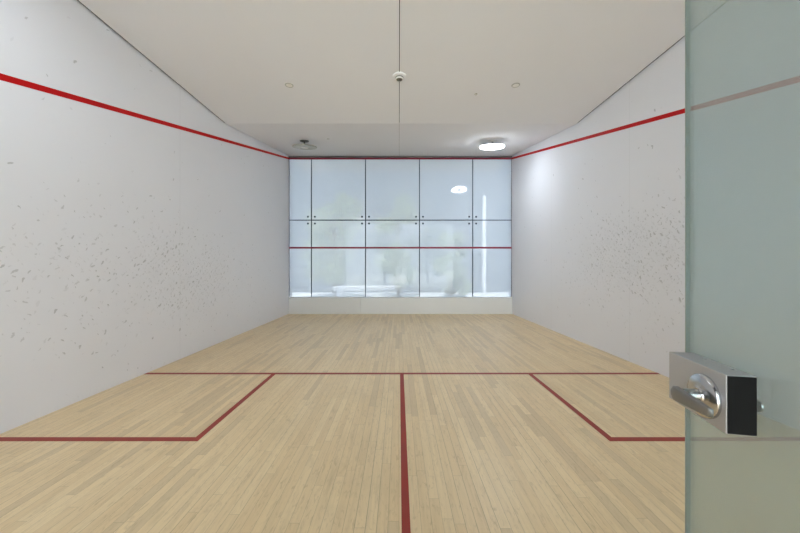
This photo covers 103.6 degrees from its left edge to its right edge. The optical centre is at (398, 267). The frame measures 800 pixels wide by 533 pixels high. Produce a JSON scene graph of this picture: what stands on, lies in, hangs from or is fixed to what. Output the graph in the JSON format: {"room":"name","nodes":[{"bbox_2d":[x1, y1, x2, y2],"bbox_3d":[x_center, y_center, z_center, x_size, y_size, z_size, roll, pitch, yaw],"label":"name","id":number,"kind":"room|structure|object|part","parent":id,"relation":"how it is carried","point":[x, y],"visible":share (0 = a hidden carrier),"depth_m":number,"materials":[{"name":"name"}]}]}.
{"room":"squash court","nodes":[
{"label":"squash court","id":0,"kind":"room"},
{"bbox_2d":[0,0,288,433],"bbox_3d":[-3.269,-1.115,4.280,0.202,5.030,10.100,0,0,0],"label":"wall","id":1,"kind":"structure","parent":0,"point":[142,231],"depth_m":3.46,"materials":[{"name":"white paint"}]},
{"bbox_2d":[0,314,799,532],"bbox_3d":[0.040,1.359,2.730,6.820,0.081,13.200,0,0,0],"label":"floor","id":2,"kind":"structure","parent":0,"point":[289,423],"depth_m":2.33,"materials":[{"name":"brown wood"}]},
{"bbox_2d":[289,156,511,296],"bbox_3d":[0.040,-0.960,9.095,6.420,4.560,0.070,0,0,0],"label":"window","id":3,"kind":"structure","parent":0,"point":[360,226],"depth_m":9.08,"materials":[{"name":"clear glass"}]},
{"bbox_3d":[-2.848,-2.317,9.089,0.621,1.847,0.019,0,0,0],"label":"glass panel","id":4,"kind":"part","parent":3,"relation":"part of","materials":[{"name":"clear glass"}]},
{"bbox_3d":[-2.848,-0.024,9.089,0.621,2.687,0.019,0,0,0],"label":"glass panel","id":5,"kind":"part","parent":3,"relation":"part of","materials":[{"name":"clear glass"}]},
{"bbox_3d":[-1.744,-2.317,9.089,1.533,1.847,0.019,0,0,0],"label":"glass panel","id":6,"kind":"part","parent":3,"relation":"part of","materials":[{"name":"clear glass"}]},
{"bbox_3d":[-1.744,-0.024,9.089,1.533,2.687,0.019,0,0,0],"label":"glass panel","id":7,"kind":"part","parent":3,"relation":"part of","materials":[{"name":"clear glass"}]},
{"bbox_3d":[-0.187,-2.317,9.089,1.530,1.847,0.019,0,0,0],"label":"glass panel","id":8,"kind":"part","parent":3,"relation":"part of","materials":[{"name":"clear glass"}]},
{"bbox_3d":[-0.187,-0.024,9.089,1.530,2.687,0.019,0,0,0],"label":"glass panel","id":9,"kind":"part","parent":3,"relation":"part of","materials":[{"name":"clear glass"}]},
{"bbox_2d":[288,297,511,313],"bbox_3d":[0.040,1.078,9.050,6.414,0.485,0.050,0,0,0],"label":"board","id":10,"kind":"object","parent":3,"relation":"attached to","point":[296,305],"visible":1,"depth_m":9.02,"materials":[{"name":"grey metal"}]},
{"bbox_3d":[1.357,-2.317,9.089,1.507,1.847,0.019,0,0,0],"label":"glass panel","id":11,"kind":"part","parent":3,"relation":"part of","materials":[{"name":"clear glass"}]},
{"bbox_3d":[1.357,-0.024,9.089,1.507,2.687,0.019,0,0,0],"label":"glass panel","id":12,"kind":"part","parent":3,"relation":"part of","materials":[{"name":"clear glass"}]},
{"bbox_3d":[2.688,-2.317,9.089,1.101,1.847,0.019,0,0,0],"label":"glass panel","id":13,"kind":"part","parent":3,"relation":"part of","materials":[{"name":"clear glass"}]},
{"bbox_3d":[2.688,-0.024,9.089,1.101,2.687,0.019,0,0,0],"label":"glass panel","id":14,"kind":"part","parent":3,"relation":"part of","materials":[{"name":"clear glass"}]},
{"bbox_2d":[77,0,728,155],"bbox_3d":[0.040,-2.953,4.165,6.420,0.655,9.870,0,0,0],"label":"ceiling","id":15,"kind":"structure","parent":0,"point":[340,58],"depth_m":3.98,"materials":[{"name":"white paint"}]},
{"bbox_2d":[285,83,292,87],"bbox_3d":[-1.575,-2.620,4.520,0.116,0.009,0.116,0,0,0],"label":"ceiling plate","id":16,"kind":"object","parent":15,"relation":"attached to","point":[289,85],"visible":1,"depth_m":4.52,"materials":[{"name":"grey"}]},
{"bbox_2d":[292,140,316,149],"bbox_3d":[-2.140,-2.789,7.141,0.559,0.211,0.556,0,0,33],"label":"ceiling lamp","id":17,"kind":"object","parent":15,"relation":"attached to","point":[304,146],"visible":1,"depth_m":7.08,"materials":[{"name":"grey plastic"}]},
{"bbox_2d":[393,72,405,81],"bbox_3d":[0.005,-2.595,4.300,0.184,0.060,0.184,0,0,0],"label":"smoke detector","id":18,"kind":"object","parent":15,"relation":"attached to","point":[398,76],"visible":1,"depth_m":4.26,"materials":[{"name":"white paint"}]},
{"bbox_2d":[479,140,504,149],"bbox_3d":[2.110,-2.789,7.141,0.559,0.211,0.556,0,0,33],"label":"ceiling lamp","id":19,"kind":"object","parent":15,"relation":"attached to","point":[491,146],"visible":1,"depth_m":7.08,"materials":[{"name":"white plastic"}]},
{"bbox_2d":[511,83,519,87],"bbox_3d":[1.675,-2.620,4.520,0.116,0.009,0.116,0,0,0],"label":"ceiling plate","id":20,"kind":"object","parent":15,"relation":"attached to","point":[514,85],"visible":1,"depth_m":4.52,"materials":[{"name":"grey"}]},
{"bbox_2d":[512,0,799,430],"bbox_3d":[3.349,-1.115,4.280,0.202,5.030,10.100,0,0,0],"label":"wall","id":21,"kind":"structure","parent":0,"point":[598,203],"depth_m":3.61,"materials":[{"name":"white paint"}]},
{"bbox_3d":[0.040,-0.652,-0.670,6.400,3.945,0.012,0,0,0],"label":"wall","id":22,"kind":"structure","parent":0,"visible":0},
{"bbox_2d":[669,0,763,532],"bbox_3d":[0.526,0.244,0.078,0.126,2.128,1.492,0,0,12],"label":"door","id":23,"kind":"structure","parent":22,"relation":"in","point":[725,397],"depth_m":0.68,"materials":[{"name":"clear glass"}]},
{"bbox_3d":[0.588,0.269,0.634,0.012,0.032,0.105,0,0,11],"label":"lever handle","id":24,"kind":"part","parent":23,"relation":"part of","materials":[{"name":"silver metal"}]},
{"bbox_3d":[0.658,0.264,0.605,0.046,0.111,0.002,0,0,12],"label":"plate","id":25,"kind":"part","parent":23,"relation":"part of","materials":[{"name":"black plastic"}]}
]}

